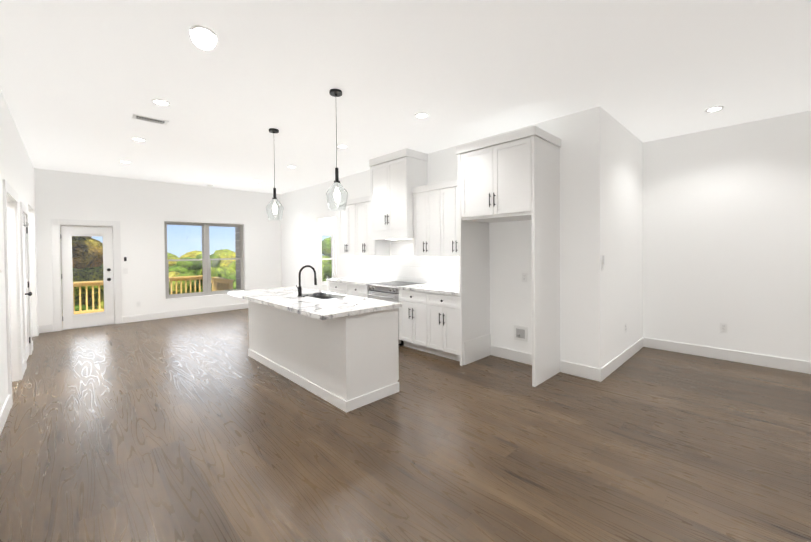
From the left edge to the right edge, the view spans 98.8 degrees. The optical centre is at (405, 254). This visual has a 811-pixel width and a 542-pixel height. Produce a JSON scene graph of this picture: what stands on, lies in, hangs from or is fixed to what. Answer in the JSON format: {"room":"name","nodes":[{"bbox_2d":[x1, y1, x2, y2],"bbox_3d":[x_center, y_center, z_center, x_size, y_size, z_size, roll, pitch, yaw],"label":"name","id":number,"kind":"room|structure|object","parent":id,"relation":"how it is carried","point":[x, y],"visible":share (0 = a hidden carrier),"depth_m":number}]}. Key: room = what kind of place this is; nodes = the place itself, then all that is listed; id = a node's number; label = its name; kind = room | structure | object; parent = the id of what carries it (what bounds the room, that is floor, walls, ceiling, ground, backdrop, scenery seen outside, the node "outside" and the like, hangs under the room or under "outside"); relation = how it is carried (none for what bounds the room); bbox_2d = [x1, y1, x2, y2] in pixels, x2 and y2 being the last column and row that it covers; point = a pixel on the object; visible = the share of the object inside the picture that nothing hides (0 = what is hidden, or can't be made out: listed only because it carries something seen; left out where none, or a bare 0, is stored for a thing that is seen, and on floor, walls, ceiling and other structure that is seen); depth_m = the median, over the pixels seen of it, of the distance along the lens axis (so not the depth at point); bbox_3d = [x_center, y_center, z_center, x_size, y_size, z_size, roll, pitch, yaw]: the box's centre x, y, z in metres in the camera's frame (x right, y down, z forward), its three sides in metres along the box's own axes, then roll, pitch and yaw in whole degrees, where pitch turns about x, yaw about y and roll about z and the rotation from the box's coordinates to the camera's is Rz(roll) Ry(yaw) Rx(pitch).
{"room":"kitchen","nodes":[
{"label":"kitchen","id":0,"kind":"room"},
{"bbox_2d":[0,89,37,411],"bbox_3d":[-2.430,-0.041,1.785,0.120,3.050,12.760,-1,1,-44],"label":"wall","id":1,"kind":"structure","parent":0,"point":[16,170],"depth_m":3.99},
{"bbox_2d":[0,394,10,435],"bbox_3d":[-0.865,1.423,0.295,0.015,0.140,8.430,-1,1,-44],"label":"baseboard","id":2,"kind":"structure","parent":1,"relation":"attached to","point":[4,413],"depth_m":3.06},
{"bbox_2d":[23,359,25,374],"bbox_3d":[-4.722,1.398,4.293,0.015,0.140,0.400,-1,1,-44],"label":"baseboard","id":3,"kind":"structure","parent":1,"relation":"attached to","point":[24,364],"depth_m":4.34},
{"bbox_2d":[23,214,31,358],"bbox_3d":[-5.210,0.446,4.796,0.117,2.015,0.784,-1,1,-44],"label":"interior door","id":4,"kind":"structure","parent":1,"relation":"in","point":[25,229],"depth_m":4.93},
{"bbox_2d":[34,168,335,331],"bbox_3d":[-4.103,-0.136,9.175,7.976,3.050,0.200,-1,1,-44],"label":"wall","id":5,"kind":"structure","parent":0,"point":[141,211],"depth_m":7.60},
{"bbox_2d":[60,226,114,329],"bbox_3d":[-6.367,0.438,6.969,0.786,2.011,0.236,-1,1,-44],"label":"exterior door","id":6,"kind":"structure","parent":5,"relation":"in","point":[71,319],"depth_m":6.92},
{"bbox_2d":[62,275,233,325],"bbox_3d":[-6.656,4.052,8.925,9.060,6.730,2.930,-1,1,-44],"label":"deck","id":7,"kind":"object","parent":5,"relation":"attached to","point":[228,286],"depth_m":9.34},
{"bbox_2d":[2,179,336,407],"bbox_3d":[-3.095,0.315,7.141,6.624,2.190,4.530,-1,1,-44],"label":"door frame","id":8,"kind":"structure","parent":5,"relation":"attached to","point":[12,283],"depth_m":4.41},
{"bbox_2d":[123,303,247,322],"bbox_3d":[-4.675,1.335,8.482,3.447,0.140,0.015,-1,1,-44],"label":"baseboard","id":9,"kind":"structure","parent":5,"relation":"attached to","point":[135,318],"depth_m":8.01},
{"bbox_2d":[164,221,243,298],"bbox_3d":[-4.861,0.106,8.480,1.712,1.752,0.080,-1,1,-44],"label":"window","id":10,"kind":"structure","parent":5,"relation":"in","point":[206,266],"depth_m":8.43},
{"bbox_2d":[235,227,239,288],"bbox_3d":[-3.998,2.864,10.103,1.840,9.020,0.955,-1,1,-44],"label":"bump-out","id":11,"kind":"object","parent":5,"relation":"attached to","point":[237,246],"depth_m":9.60},
{"bbox_2d":[322,234,333,283],"bbox_3d":[-2.461,0.124,10.761,0.532,1.542,0.080,-1,1,-44],"label":"window","id":12,"kind":"structure","parent":5,"relation":"in","point":[332,252],"depth_m":10.88},
{"bbox_2d":[0,308,810,541],"bbox_3d":[-0.183,1.458,3.837,10.200,0.050,12.980,-1,1,-44],"label":"floor","id":13,"kind":"structure","parent":0,"point":[205,427],"depth_m":2.58},
{"bbox_2d":[248,294,401,412],"bbox_3d":[-1.138,0.990,4.302,0.710,0.890,2.444,-1,1,-44],"label":"kitchen island","id":14,"kind":"object","parent":13,"relation":"on","point":[340,351],"depth_m":3.52},
{"bbox_2d":[228,286,401,321],"bbox_3d":[-1.238,0.527,4.202,0.940,0.040,2.500,-1,1,-44],"label":"island countertop","id":15,"kind":"structure","parent":14,"relation":"on","point":[284,298],"depth_m":3.71},
{"bbox_2d":[296,265,316,296],"bbox_3d":[-1.206,0.317,4.256,0.315,0.377,0.146,-1,1,-44],"label":"island faucet","id":16,"kind":"object","parent":15,"relation":"on","point":[299,287],"visible":1,"depth_m":4.24},
{"bbox_2d":[328,282,341,293],"bbox_3d":[-1.035,0.955,6.723,0.630,0.884,0.679,-1,1,-44],"label":"base cabinet","id":17,"kind":"object","parent":13,"relation":"on","point":[334,287],"depth_m":6.57},
{"bbox_2d":[342,282,369,297],"bbox_3d":[-0.646,0.957,6.320,0.630,0.884,0.677,-1,1,-44],"label":"base cabinet","id":18,"kind":"object","parent":13,"relation":"on","point":[361,291],"depth_m":6.12},
{"bbox_2d":[326,278,389,285],"bbox_3d":[-0.862,0.488,6.518,0.650,0.040,1.270,-1,1,-44],"label":"countertop","id":19,"kind":"structure","parent":18,"relation":"on","point":[353,281],"depth_m":6.37},
{"bbox_2d":[367,281,423,345],"bbox_3d":[-0.166,0.940,5.776,0.671,0.927,0.762,-1,1,-44],"label":"range","id":20,"kind":"object","parent":13,"relation":"on","point":[387,291],"visible":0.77,"depth_m":5.58},
{"bbox_2d":[399,290,421,350],"bbox_3d":[0.347,0.963,5.291,0.630,0.884,0.639,-1,1,-44],"label":"base cabinet","id":21,"kind":"object","parent":13,"relation":"on","point":[410,313],"depth_m":5.12},
{"bbox_2d":[422,290,489,365],"bbox_3d":[0.709,0.966,4.916,0.630,0.884,0.639,-1,1,-44],"label":"base cabinet","id":22,"kind":"object","parent":13,"relation":"on","point":[456,327],"depth_m":4.66},
{"bbox_2d":[398,282,485,293],"bbox_3d":[0.517,0.497,5.089,0.650,0.040,1.165,-1,1,-44],"label":"countertop","id":23,"kind":"structure","parent":22,"relation":"on","point":[428,287],"depth_m":4.83},
{"bbox_2d":[0,0,810,193],"bbox_3d":[-0.275,-1.667,3.855,10.200,0.100,13.160,-1,1,-44],"label":"ceiling","id":24,"kind":"structure","parent":0,"point":[82,82],"depth_m":3.12},
{"bbox_2d":[131,137,145,141],"bbox_3d":[-3.685,-1.596,4.800,0.152,0.006,0.170,-1,1,-44],"label":"recessed light","id":25,"kind":"object","parent":24,"relation":"in","point":[133,138],"depth_m":4.81},
{"bbox_2d":[131,114,168,124],"bbox_3d":[-3.006,-1.590,4.096,0.340,0.008,0.170,-1,1,-44],"label":"ceiling vent","id":26,"kind":"object","parent":24,"relation":"in","point":[150,119],"visible":1,"depth_m":4.08},
{"bbox_2d":[151,99,170,105],"bbox_3d":[-2.548,-1.589,3.623,0.161,0.006,0.176,-1,1,-44],"label":"recessed light","id":27,"kind":"object","parent":24,"relation":"in","point":[160,102],"depth_m":3.63},
{"bbox_2d":[190,25,216,39],"bbox_3d":[-1.437,-1.582,2.474,0.165,0.006,0.174,-1,1,-44],"label":"recessed light","id":28,"kind":"object","parent":24,"relation":"in","point":[202,32],"depth_m":2.47},
{"bbox_2d":[266,128,283,220],"bbox_3d":[-1.693,-1.030,4.491,0.214,1.163,0.214,-1,1,-44],"label":"pendant light","id":29,"kind":"object","parent":24,"relation":"hanging from","point":[274,208],"visible":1,"depth_m":4.43},
{"bbox_2d":[326,89,347,210],"bbox_3d":[-0.679,-1.023,3.426,0.214,1.163,0.214,-1,1,-44],"label":"pendant light","id":30,"kind":"object","parent":24,"relation":"hanging from","point":[337,194],"visible":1,"depth_m":3.37},
{"bbox_2d":[337,145,347,148],"bbox_3d":[-0.955,-1.628,5.223,0.163,0.006,0.169,-1,1,-44],"label":"recessed light","id":31,"kind":"object","parent":24,"relation":"in","point":[338,146],"depth_m":5.23},
{"bbox_2d":[415,113,428,118],"bbox_3d":[0.189,-1.621,4.041,0.165,0.006,0.162,-1,1,-44],"label":"recessed light","id":32,"kind":"object","parent":24,"relation":"in","point":[419,115],"depth_m":4.04},
{"bbox_2d":[705,106,723,111],"bbox_3d":[3.496,-1.650,3.934,0.174,0.006,0.155,-1,1,-44],"label":"recessed light","id":33,"kind":"object","parent":24,"relation":"in","point":[717,108],"depth_m":3.94},
{"bbox_2d":[280,106,602,368],"bbox_3d":[-0.608,-0.133,6.798,0.120,3.050,8.074,-1,1,-44],"label":"wall","id":34,"kind":"structure","parent":0,"point":[579,134],"depth_m":4.44},
{"bbox_2d":[339,199,353,257],"bbox_3d":[-0.988,-0.521,6.839,0.350,1.080,0.624,-1,1,-44],"label":"upper cabinet","id":35,"kind":"object","parent":34,"relation":"attached to","point":[346,218],"depth_m":6.73},
{"bbox_2d":[354,196,389,257],"bbox_3d":[-0.636,-0.519,6.475,0.350,1.080,0.624,-1,1,-44],"label":"upper cabinet","id":36,"kind":"object","parent":34,"relation":"attached to","point":[366,245],"depth_m":6.33},
{"bbox_2d":[370,148,427,233],"bbox_3d":[-0.122,-1.021,5.840,0.475,1.244,0.900,-1,1,-44],"label":"upper cabinet","id":37,"kind":"object","parent":34,"relation":"attached to","point":[394,176],"depth_m":5.58},
{"bbox_2d":[410,182,433,257],"bbox_3d":[0.456,-0.512,5.342,0.350,1.080,0.614,-1,1,-44],"label":"upper cabinet","id":38,"kind":"object","parent":34,"relation":"attached to","point":[422,236],"depth_m":5.28},
{"bbox_2d":[434,179,489,257],"bbox_3d":[0.803,-0.510,4.984,0.350,1.080,0.619,-1,1,-44],"label":"upper cabinet","id":39,"kind":"object","parent":34,"relation":"attached to","point":[443,254],"depth_m":4.87},
{"bbox_2d":[458,126,557,221],"bbox_3d":[1.256,-0.903,4.284,0.655,0.929,0.935,-1,1,-44],"label":"upper cabinet","id":40,"kind":"object","parent":34,"relation":"attached to","point":[512,176],"depth_m":3.97},
{"bbox_2d":[490,345,531,364],"bbox_3d":[1.512,1.336,4.541,0.015,0.140,0.920,-1,1,-44],"label":"baseboard","id":41,"kind":"structure","parent":34,"relation":"attached to","point":[514,355],"depth_m":4.63},
{"bbox_2d":[514,325,527,341],"bbox_3d":[1.496,1.026,4.537,0.030,0.190,0.190,-1,1,-44],"label":"outlet box","id":42,"kind":"object","parent":34,"relation":"attached to","point":[520,333],"visible":1,"depth_m":4.54},
{"bbox_2d":[522,273,526,281],"bbox_3d":[1.539,0.297,4.491,0.007,0.117,0.072,-1,1,-44],"label":"electrical outlet plate","id":43,"kind":"object","parent":34,"relation":"attached to","point":[524,275],"depth_m":4.49},
{"bbox_2d":[560,360,595,380],"bbox_3d":[2.004,1.339,4.032,0.018,0.140,0.405,-1,1,-44],"label":"baseboard","id":44,"kind":"structure","parent":34,"relation":"attached to","point":[570,368],"depth_m":4.02},
{"bbox_2d":[603,109,642,365],"bbox_3d":[2.897,-0.134,4.653,1.945,3.050,0.120,-1,1,-44],"label":"wall","id":45,"kind":"structure","parent":0,"point":[623,223],"depth_m":4.44},
{"bbox_2d":[601,256,604,270],"bbox_3d":[2.222,0.093,3.904,0.072,0.168,0.021,-1,1,-44],"label":"switch plate","id":46,"kind":"object","parent":45,"relation":"attached to","point":[603,257],"depth_m":3.89},
{"bbox_2d":[596,337,643,381],"bbox_3d":[2.859,1.324,4.531,1.942,0.140,0.015,-1,1,-44],"label":"baseboard","id":47,"kind":"structure","parent":45,"relation":"attached to","point":[602,373],"depth_m":4.31},
{"bbox_2d":[643,110,810,361],"bbox_3d":[5.222,-0.139,3.557,0.120,3.050,4.686,-1,1,-44],"label":"wall","id":48,"kind":"structure","parent":0,"point":[727,225],"depth_m":4.50},
{"bbox_2d":[720,323,726,332],"bbox_3d":[4.181,0.961,4.570,0.007,0.117,0.072,-1,1,-44],"label":"electrical outlet plate","id":49,"kind":"object","parent":48,"relation":"attached to","point":[723,327],"depth_m":4.57},
{"bbox_2d":[644,337,810,373],"bbox_3d":[5.177,1.317,3.543,0.015,0.140,4.656,-1,1,-44],"label":"baseboard","id":50,"kind":"structure","parent":48,"relation":"attached to","point":[717,353],"depth_m":4.50},
{"label":"outside","id":51,"kind":"structure","parent":0,"visible":0},
{"bbox_3d":[-41.211,10.070,50.180,170.000,0.100,110.220,-1,1,-44],"label":"ground","id":52,"kind":"structure","parent":51,"visible":0},
{"bbox_2d":[60,228,331,311],"bbox_3d":[-12.762,3.530,30.671,48.510,13.253,33.731,-1,1,-44],"label":"trees","id":53,"kind":"object","parent":52,"relation":"on","point":[77,252],"depth_m":18.14}
]}

